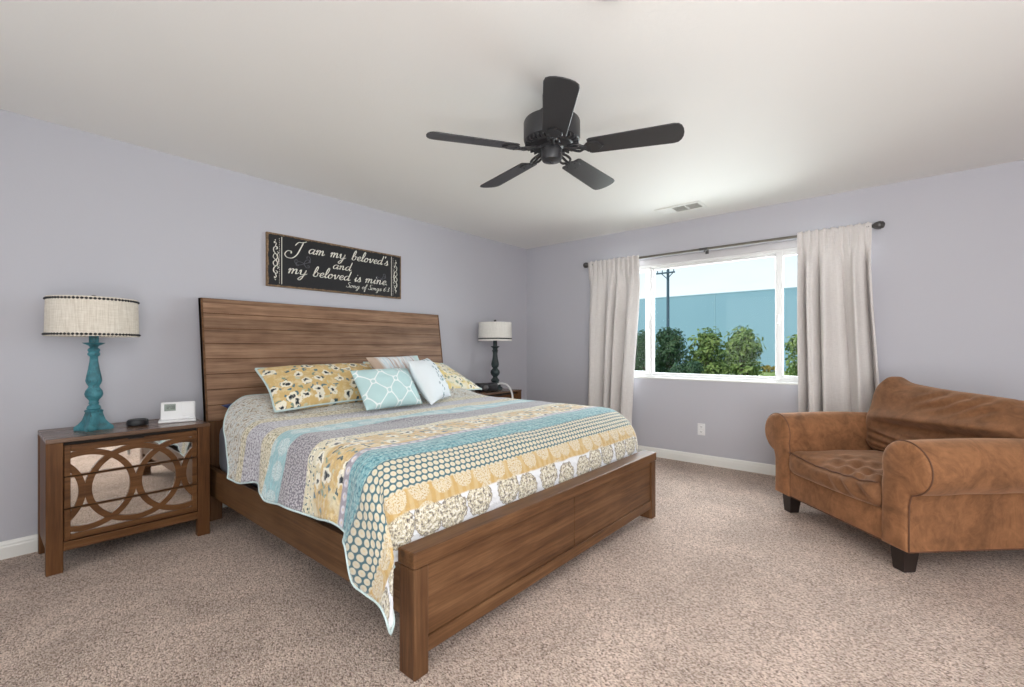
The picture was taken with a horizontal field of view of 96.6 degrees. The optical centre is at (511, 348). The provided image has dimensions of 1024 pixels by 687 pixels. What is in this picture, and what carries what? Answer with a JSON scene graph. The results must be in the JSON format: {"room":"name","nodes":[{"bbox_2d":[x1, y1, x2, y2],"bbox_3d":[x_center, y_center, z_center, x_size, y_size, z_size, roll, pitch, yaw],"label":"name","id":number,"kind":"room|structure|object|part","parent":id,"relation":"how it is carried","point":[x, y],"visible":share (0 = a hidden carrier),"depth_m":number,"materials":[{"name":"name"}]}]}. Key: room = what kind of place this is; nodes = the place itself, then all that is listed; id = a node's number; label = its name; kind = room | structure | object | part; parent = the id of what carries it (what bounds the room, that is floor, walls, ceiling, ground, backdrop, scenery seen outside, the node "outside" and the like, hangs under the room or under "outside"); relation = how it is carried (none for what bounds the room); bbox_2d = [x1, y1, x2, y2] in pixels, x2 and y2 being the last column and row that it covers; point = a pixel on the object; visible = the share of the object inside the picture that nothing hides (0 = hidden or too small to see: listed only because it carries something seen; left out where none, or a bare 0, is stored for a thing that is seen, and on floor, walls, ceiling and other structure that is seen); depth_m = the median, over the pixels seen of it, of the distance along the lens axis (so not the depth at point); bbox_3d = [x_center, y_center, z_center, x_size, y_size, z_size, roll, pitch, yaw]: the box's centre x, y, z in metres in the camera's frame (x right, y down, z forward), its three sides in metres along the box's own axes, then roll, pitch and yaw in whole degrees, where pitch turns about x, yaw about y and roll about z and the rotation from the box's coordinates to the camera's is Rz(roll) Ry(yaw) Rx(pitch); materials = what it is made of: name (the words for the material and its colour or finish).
{"room":"bedroom","nodes":[
{"label":"bedroom","id":0,"kind":"room"},
{"bbox_2d":[0,109,526,541],"bbox_3d":[-1.863,-0.019,3.658,0.150,2.560,6.464,0,0,40],"label":"wall","id":1,"kind":"structure","parent":0,"point":[82,212],"depth_m":2.97,"materials":[{"name":"purple paint"}]},
{"bbox_2d":[0,503,227,559],"bbox_3d":[-1.800,1.094,3.605,0.014,0.095,6.164,0,0,40],"label":"baseboard","id":2,"kind":"structure","parent":1,"relation":"attached to","point":[11,548],"depth_m":2.52,"materials":[{"name":"white paint"}]},
{"bbox_2d":[266,232,400,298],"bbox_3d":[-1.484,-0.691,3.968,0.021,0.415,1.236,0,0,40],"label":"wall sign","id":3,"kind":"object","parent":1,"relation":"attached to","point":[293,262],"visible":1,"depth_m":3.87,"materials":[{"name":"black wood"}]},
{"bbox_2d":[0,0,1023,248],"bbox_3d":[0.443,-1.474,1.700,6.200,0.350,6.464,0,0,40],"label":"ceiling","id":4,"kind":"structure","parent":0,"point":[774,101],"depth_m":2.30,"materials":[{"name":"paint"}]},
{"bbox_2d":[426,76,684,189],"bbox_3d":[0.223,-1.120,2.359,1.212,0.357,1.179,0,0,40],"label":"ceiling fan","id":5,"kind":"object","parent":4,"relation":"hanging from","point":[551,131],"visible":1,"depth_m":2.21,"materials":[{"name":"black metal"}]},
{"bbox_3d":[-0.189,-1.005,2.204,0.447,0.035,0.140,0,0,-17],"label":"blade","id":6,"kind":"part","parent":5,"relation":"part of","materials":[{"name":"black wood"}]},
{"bbox_3d":[-0.030,-1.005,2.658,0.140,0.035,0.447,0,0,-35],"label":"blade","id":7,"kind":"part","parent":5,"relation":"part of","materials":[{"name":"black wood"}]},
{"bbox_3d":[0.193,-1.005,1.913,0.140,0.035,0.447,0,0,1],"label":"blade","id":8,"kind":"part","parent":5,"relation":"part of","materials":[{"name":"black wood"}]},
{"bbox_3d":[0.445,-1.005,2.649,0.147,0.035,0.449,0,0,40],"label":"blade","id":9,"kind":"part","parent":5,"relation":"part of","materials":[{"name":"black wood"}]},
{"bbox_3d":[0.588,-1.005,2.186,0.447,0.035,0.140,0,0,19],"label":"blade","id":10,"kind":"part","parent":5,"relation":"part of","materials":[{"name":"black wood"}]},
{"bbox_2d":[654,201,706,214],"bbox_3d":[1.553,-1.294,4.211,0.410,0.010,0.210,0,0,40],"label":"ceiling vent","id":11,"kind":"object","parent":4,"relation":"in","point":[697,204],"visible":1,"depth_m":4.20,"materials":[{"name":"white metal"}]},
{"bbox_2d":[0,457,1023,686],"bbox_3d":[0.443,1.201,1.700,5.900,0.120,6.164,0,0,40],"label":"floor","id":12,"kind":"structure","parent":0,"point":[725,586],"depth_m":1.97,"materials":[{"name":"beige carpet"}]},
{"bbox_2d":[38,419,209,576],"bbox_3d":[-2.263,0.799,2.689,0.445,0.685,0.712,0,0,40],"label":"nightstand","id":13,"kind":"object","parent":12,"relation":"on","point":[97,486],"visible":0.96,"depth_m":2.52,"materials":[{"name":"brown wood"}]},
{"bbox_3d":[-2.627,0.810,2.564,0.048,0.663,0.050,0,0,40],"label":"leg","id":14,"kind":"part","parent":13,"relation":"part of","materials":[{"name":"brown wood"}]},
{"bbox_3d":[-2.485,0.752,2.428,0.345,0.548,0.018,0,0,40],"label":"panel","id":15,"kind":"part","parent":13,"relation":"part of","materials":[{"name":"brown wood"}]},
{"bbox_3d":[-2.324,0.810,2.315,0.046,0.663,0.064,0,0,40],"label":"leg","id":16,"kind":"part","parent":13,"relation":"part of","materials":[{"name":"brown wood"}]},
{"bbox_2d":[41,295,140,431],"bbox_3d":[-2.361,0.076,2.577,0.413,0.760,0.412,0,0,20],"label":"table lamp","id":17,"kind":"object","parent":13,"relation":"on","point":[93,317],"visible":1,"depth_m":2.48,"materials":[{"name":"fabric"}]},
{"bbox_3d":[-2.361,-0.175,2.577,0.398,0.213,0.398,0,0,20],"label":"lamp shade","id":18,"kind":"part","parent":17,"relation":"part of","materials":[{"name":"fabric"}]},
{"bbox_3d":[-2.361,-0.079,2.577,0.413,0.015,0.412,0,0,20],"label":"bead trim","id":19,"kind":"part","parent":17,"relation":"part of","materials":[{"name":"black plastic"}]},
{"bbox_3d":[-2.361,-0.270,2.577,0.403,0.015,0.402,0,0,20],"label":"bead trim","id":20,"kind":"part","parent":17,"relation":"part of","materials":[{"name":"black plastic"}]},
{"bbox_3d":[-2.113,1.011,2.561,0.039,0.044,0.584,0,0,40],"label":"rail","id":21,"kind":"part","parent":13,"relation":"part of","materials":[{"name":"brown wood"}]},
{"bbox_3d":[-2.105,0.576,2.554,0.014,0.159,0.578,0,0,40],"label":"drawer","id":22,"kind":"part","parent":13,"relation":"part of","materials":[{"name":"brown wood"}]},
{"bbox_3d":[-2.105,0.740,2.554,0.014,0.159,0.578,0,0,40],"label":"drawer","id":23,"kind":"part","parent":13,"relation":"part of","materials":[{"name":"brown wood"}]},
{"bbox_3d":[-2.105,0.904,2.554,0.014,0.159,0.578,0,0,40],"label":"drawer","id":24,"kind":"part","parent":13,"relation":"part of","materials":[{"name":"brown wood"}]},
{"bbox_2d":[70,486,191,532],"bbox_3d":[-2.111,0.904,2.560,0.006,0.157,0.558,0,0,40],"label":"mirror","id":25,"kind":"object","parent":13,"relation":"on","point":[116,514],"depth_m":2.54,"materials":[{"name":"glass"}]},
{"bbox_2d":[71,439,191,474],"bbox_3d":[-2.111,0.576,2.560,0.006,0.157,0.558,0,0,40],"label":"mirror","id":26,"kind":"object","parent":13,"relation":"on","point":[92,456],"depth_m":2.51,"materials":[{"name":"glass"}]},
{"bbox_2d":[71,459,191,506],"bbox_3d":[-2.111,0.740,2.560,0.006,0.157,0.558,0,0,40],"label":"mirror","id":27,"kind":"object","parent":13,"relation":"on","point":[102,486],"depth_m":2.53,"materials":[{"name":"glass"}]},
{"bbox_2d":[126,418,148,426],"bbox_3d":[-2.229,0.437,2.718,0.106,0.038,0.106,0,0,40],"label":"smart speaker","id":28,"kind":"object","parent":13,"relation":"on","point":[137,421],"visible":1,"depth_m":2.68},
{"bbox_2d":[158,401,195,423],"bbox_3d":[-2.106,0.397,2.872,0.190,0.119,0.120,0,0,-36],"label":"clock","id":29,"kind":"object","parent":13,"relation":"on","point":[183,411],"visible":1,"depth_m":2.87,"materials":[{"name":"white plastic"}]},
{"bbox_3d":[-2.071,0.379,2.915,0.064,0.078,0.041,0,0,-36],"label":"handset plate","id":30,"kind":"part","parent":29,"relation":"part of","materials":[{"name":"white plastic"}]},
{"bbox_3d":[-1.904,0.810,2.809,0.046,0.663,0.064,0,0,40],"label":"leg","id":31,"kind":"part","parent":13,"relation":"part of","materials":[{"name":"brown wood"}]},
{"bbox_2d":[198,298,655,681],"bbox_3d":[-0.565,0.396,3.145,2.416,1.490,2.127,0,0,40],"label":"king bed","id":32,"kind":"object","parent":12,"relation":"on","point":[448,579],"visible":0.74,"depth_m":2.46,"materials":[{"name":"brown wood"}]},
{"bbox_3d":[-2.000,0.811,3.064,0.080,0.660,0.075,0,0,40],"label":"leg","id":33,"kind":"part","parent":32,"relation":"part of","materials":[{"name":"brown wood"}]},
{"bbox_2d":[219,427,337,527],"bbox_3d":[-0.610,0.656,3.116,1.938,0.366,1.900,0,0,40],"label":"mattress","id":34,"kind":"object","parent":32,"relation":"on","point":[222,449],"visible":0.07,"depth_m":2.93,"materials":[{"name":"white fabric"}]},
{"bbox_2d":[223,388,637,635],"bbox_3d":[-0.488,0.625,2.985,2.068,0.644,2.225,0,0,40],"label":"quilt","id":35,"kind":"object","parent":34,"relation":"on","point":[392,478],"visible":0.81,"depth_m":2.15,"materials":[{"name":"multicoloured fabric"}]},
{"bbox_2d":[255,363,372,412],"bbox_3d":[-1.258,0.246,3.188,0.434,0.278,0.943,0,0,40],"label":"floral sham","id":36,"kind":"object","parent":35,"relation":"on","point":[291,387],"visible":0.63,"depth_m":2.99,"materials":[{"name":"yellow fabric"}]},
{"bbox_2d":[351,368,422,409],"bbox_3d":[-0.850,0.268,3.136,0.246,0.259,0.480,0,0,40],"label":"accent pillow","id":37,"kind":"object","parent":35,"relation":"on","point":[391,387],"visible":1,"depth_m":3.04,"materials":[{"name":"teal fabric"}]},
{"bbox_2d":[367,356,418,391],"bbox_3d":[-0.865,0.199,3.543,0.230,0.286,0.480,0,0,40],"label":"accent pillow","id":38,"kind":"object","parent":35,"relation":"on","point":[375,362],"visible":0.34,"depth_m":3.48,"materials":[{"name":"fabric"}]},
{"bbox_2d":[363,362,481,389],"bbox_3d":[-0.745,0.246,3.978,0.354,0.284,1.031,0,0,40],"label":"floral sham","id":39,"kind":"object","parent":35,"relation":"on","point":[453,378],"visible":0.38,"depth_m":4.08,"materials":[{"name":"yellow fabric"}]},
{"bbox_2d":[408,358,450,404],"bbox_3d":[-0.628,0.236,3.490,0.238,0.320,0.505,0,0,8],"label":"accent pillow","id":40,"kind":"object","parent":35,"relation":"on","point":[430,382],"visible":1,"depth_m":3.33,"materials":[{"name":"white fabric"}]},
{"bbox_3d":[-1.194,0.854,2.316,2.117,0.175,0.030,0,0,40],"label":"rail","id":41,"kind":"part","parent":32,"relation":"part of","materials":[{"name":"brown wood"}]},
{"bbox_3d":[-1.405,0.146,3.876,0.188,0.990,2.102,0,0,40],"label":"headboard frame","id":42,"kind":"part","parent":32,"relation":"part of","materials":[{"name":"brown wood"}]},
{"bbox_3d":[-1.395,0.146,3.867,0.157,0.983,2.078,0,0,40],"label":"headboard","id":43,"kind":"part","parent":32,"relation":"part of","materials":[{"name":"brown wood"}]},
{"bbox_3d":[-0.346,0.950,1.611,0.088,0.382,0.063,0,0,40],"label":"leg","id":44,"kind":"part","parent":32,"relation":"part of","materials":[{"name":"brown wood"}]},
{"bbox_3d":[0.288,0.729,2.358,0.096,0.056,2.031,0,0,40],"label":"footboard rail","id":45,"kind":"part","parent":32,"relation":"part of","materials":[{"name":"brown wood"}]},
{"bbox_3d":[0.291,0.885,2.355,0.056,0.259,1.891,0,0,40],"label":"footboard panel","id":46,"kind":"part","parent":32,"relation":"part of","materials":[{"name":"brown wood"}]},
{"bbox_3d":[0.290,1.044,2.357,0.072,0.054,1.903,0,0,40],"label":"footboard rail","id":47,"kind":"part","parent":32,"relation":"part of","materials":[{"name":"brown wood"}]},
{"bbox_3d":[0.923,0.950,3.105,0.088,0.382,0.063,0,0,40],"label":"leg","id":48,"kind":"part","parent":32,"relation":"part of","materials":[{"name":"brown wood"}]},
{"bbox_2d":[471,388,521,398],"bbox_3d":[-0.291,0.799,4.979,0.445,0.685,0.712,0,0,40],"label":"nightstand","id":49,"kind":"object","parent":12,"relation":"on","point":[505,392],"visible":0.06,"depth_m":4.93,"materials":[{"name":"brown wood"}]},
{"bbox_2d":[475,382,513,398],"bbox_3d":[-0.196,0.542,4.907,0.411,0.354,0.214,0,0,-6],"label":"cpap machine","id":50,"kind":"object","parent":49,"relation":"on","point":[486,387],"visible":0.76,"depth_m":4.85,"materials":[{"name":"black plastic"}]},
{"bbox_2d":[478,320,511,389],"bbox_3d":[-0.190,0.064,5.148,0.384,0.785,0.384,0,0,40],"label":"table lamp","id":51,"kind":"object","parent":49,"relation":"on","point":[494,331],"visible":0.94,"depth_m":5.01,"materials":[{"name":"white fabric"}]},
{"bbox_3d":[-0.190,-0.192,5.148,0.380,0.207,0.380,0,0,40],"label":"lamp shade","id":52,"kind":"part","parent":51,"relation":"part of","materials":[{"name":"white fabric"}]},
{"bbox_3d":[-0.133,0.576,4.845,0.014,0.159,0.578,0,0,40],"label":"drawer","id":53,"kind":"part","parent":49,"relation":"part of","materials":[{"name":"brown wood"}]},
{"bbox_2d":[765,376,1023,572],"bbox_3d":[2.377,0.667,2.807,1.006,0.948,1.267,0,0,-4],"label":"armchair","id":54,"kind":"object","parent":12,"relation":"on","point":[926,469],"visible":1,"depth_m":2.43,"materials":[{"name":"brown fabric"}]},
{"bbox_3d":[1.965,1.078,3.203,0.083,0.126,0.083,0,0,-4],"label":"leg","id":55,"kind":"part","parent":54,"relation":"part of","materials":[{"name":"brown wood"}]},
{"bbox_3d":[2.339,0.736,3.301,0.920,0.562,0.277,0,0,-4],"label":"arm","id":56,"kind":"part","parent":54,"relation":"part of","materials":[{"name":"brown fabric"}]},
{"bbox_2d":[789,450,883,506],"bbox_3d":[2.232,0.761,2.796,0.714,0.197,0.714,0,0,-4],"label":"seat cushion","id":57,"kind":"object","parent":54,"relation":"on","point":[855,476],"depth_m":2.75,"materials":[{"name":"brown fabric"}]},
{"bbox_3d":[2.376,0.933,2.806,0.878,0.167,0.744,0,0,-4],"label":"seat","id":58,"kind":"part","parent":54,"relation":"part of","materials":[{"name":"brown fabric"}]},
{"bbox_3d":[2.027,1.078,2.355,0.083,0.126,0.083,0,0,-4],"label":"leg","id":59,"kind":"part","parent":54,"relation":"part of","materials":[{"name":"brown wood"}]},
{"bbox_2d":[866,376,1023,450],"bbox_3d":[2.617,0.450,2.809,0.318,0.513,0.928,0,0,-4],"label":"chair back","id":60,"kind":"object","parent":54,"relation":"on","point":[900,408],"depth_m":2.75,"materials":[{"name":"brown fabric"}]},
{"bbox_3d":[2.411,0.736,2.312,0.920,0.562,0.276,0,0,-4],"label":"arm","id":61,"kind":"part","parent":54,"relation":"part of","materials":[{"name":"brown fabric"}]},
{"bbox_2d":[527,160,1023,464],"bbox_3d":[2.487,-0.019,4.106,5.900,2.560,0.150,0,0,40],"label":"wall","id":62,"kind":"structure","parent":0,"point":[947,259],"depth_m":3.63,"materials":[{"name":"purple paint"}]},
{"bbox_2d":[698,423,704,435],"bbox_3d":[1.875,0.798,4.521,0.072,0.116,0.009,0,0,40],"label":"wall outlet","id":63,"kind":"object","parent":62,"relation":"attached to","point":[701,427],"visible":1,"depth_m":4.52,"materials":[{"name":"white plastic"}]},
{"bbox_2d":[638,445,775,475],"bbox_3d":[2.434,1.094,4.043,5.900,0.095,0.014,0,0,40],"label":"baseboard","id":64,"kind":"structure","parent":62,"relation":"attached to","point":[762,468],"depth_m":4.44,"materials":[{"name":"white paint"}]},
{"bbox_2d":[634,240,797,384],"bbox_3d":[1.979,-0.326,4.527,2.440,1.286,0.144,0,0,40],"label":"window","id":65,"kind":"structure","parent":62,"relation":"in","point":[778,250],"depth_m":4.47,"materials":[{"name":"white plastic"}]},
{"bbox_3d":[1.299,-0.297,5.121,0.545,1.153,0.034,0,0,40],"label":"sash","id":66,"kind":"part","parent":65,"relation":"part of","materials":[{"name":"white plastic"}]},
{"bbox_3d":[1.987,-0.297,4.578,1.206,1.153,0.024,0,0,40],"label":"fixed sash","id":67,"kind":"part","parent":65,"relation":"part of","materials":[{"name":"clear glass"}]},
{"bbox_3d":[1.958,0.310,4.503,2.440,0.015,0.079,0,0,40],"label":"sill","id":68,"kind":"part","parent":65,"relation":"part of","materials":[{"name":"white paint"}]},
{"bbox_3d":[2.649,-0.297,3.974,0.613,1.153,0.034,0,0,40],"label":"sash","id":69,"kind":"part","parent":65,"relation":"part of","materials":[{"name":"white plastic"}]},
{"bbox_2d":[583,221,884,267],"bbox_3d":[1.882,-0.966,4.444,2.716,0.068,0.118,0,0,40],"label":"curtain rod","id":70,"kind":"object","parent":62,"relation":"attached to","point":[880,224],"visible":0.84,"depth_m":4.27,"materials":[{"name":"metal"}]},
{"bbox_2d":[588,255,639,424],"bbox_3d":[1.111,0.054,5.056,0.642,2.114,0.138,0,0,40],"label":"curtain","id":71,"kind":"object","parent":70,"relation":"hanging from","point":[614,283],"visible":0.84,"depth_m":5.02,"materials":[{"name":"fabric"}]},
{"bbox_2d":[797,222,879,411],"bbox_3d":[2.673,0.054,3.730,0.581,2.114,0.198,0,0,40],"label":"curtain","id":72,"kind":"object","parent":70,"relation":"hanging from","point":[838,370],"visible":0.78,"depth_m":3.73,"materials":[{"name":"fabric"}]},
{"label":"outside","id":73,"kind":"structure","parent":0,"visible":0},
{"bbox_2d":[758,371,792,376],"bbox_3d":[6.722,1.541,36.813,110.000,0.200,55.186,0,0,40],"label":"ground","id":74,"kind":"structure","parent":73,"point":[766,373],"depth_m":25.54,"materials":[{"name":"green plant"}]},
{"bbox_2d":[635,329,665,372],"bbox_3d":[3.298,0.479,11.604,1.139,1.962,0.954,0,0,40],"label":"shrub","id":75,"kind":"object","parent":74,"relation":"on","point":[640,346],"visible":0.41,"depth_m":11.37,"materials":[{"name":"green plant"}]},
{"bbox_2d":[656,269,674,330],"bbox_3d":[8.420,-1.809,24.959,1.040,6.500,0.225,0,0,40],"label":"utility pole","id":76,"kind":"object","parent":74,"relation":"on","point":[673,271],"visible":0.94,"depth_m":24.86,"materials":[{"name":"grey wood"}]},
{"bbox_3d":[8.514,-1.809,24.915,0.166,6.500,0.170,0,0,40],"label":"post","id":77,"kind":"part","parent":76,"relation":"part of","materials":[{"name":"grey wood"}]},
{"bbox_2d":[655,327,689,372],"bbox_3d":[4.247,0.431,12.244,1.079,2.047,1.339,0,0,-4],"label":"shrub","id":78,"kind":"object","parent":74,"relation":"on","point":[669,350],"visible":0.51,"depth_m":11.95,"materials":[{"name":"green plant"}]},
{"bbox_2d":[665,361,705,373],"bbox_3d":[3.984,0.874,10.580,1.051,1.197,1.165,0,0,1],"label":"shrub","id":79,"kind":"object","parent":74,"relation":"on","point":[688,368],"visible":0.27,"depth_m":10.38,"materials":[{"name":"green plant"}]},
{"bbox_2d":[682,326,731,374],"bbox_3d":[5.139,0.442,11.895,1.358,2.064,1.250,0,0,-7],"label":"shrub","id":80,"kind":"object","parent":74,"relation":"on","point":[708,343],"visible":0.48,"depth_m":11.73,"materials":[{"name":"green plant"}]},
{"bbox_2d":[637,287,796,371],"bbox_3d":[11.432,-1.194,45.445,110.200,5.270,18.130,0,0,40],"label":"building","id":81,"kind":"structure","parent":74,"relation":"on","point":[755,309],"depth_m":30.90,"materials":[{"name":"blue"}]},
{"bbox_2d":[720,337,765,375],"bbox_3d":[6.032,0.522,12.178,1.317,1.862,1.121,0,0,40],"label":"shrub","id":82,"kind":"object","parent":74,"relation":"on","point":[724,346],"visible":0.07,"depth_m":11.96,"materials":[{"name":"green plant"}]},
{"bbox_2d":[724,325,765,375],"bbox_3d":[5.572,0.441,11.048,0.913,2.025,0.906,0,0,-5],"label":"shrub","id":83,"kind":"object","parent":74,"relation":"on","point":[744,349],"visible":0.56,"depth_m":10.84,"materials":[{"name":"green plant"}]},
{"bbox_2d":[762,365,774,371],"bbox_3d":[15.812,1.214,27.915,1.419,0.501,0.895,0,0,17],"label":"shrub","id":84,"kind":"object","parent":74,"relation":"on","point":[768,368],"visible":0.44,"depth_m":27.89,"materials":[{"name":"green plant"}]},
{"bbox_2d":[784,334,797,375],"bbox_3d":[6.091,0.495,9.374,1.210,1.916,1.056,0,0,40],"label":"shrub","id":85,"kind":"object","parent":74,"relation":"on","point":[792,344],"visible":0.06,"depth_m":9.34,"materials":[{"name":"green plant"}]}
]}

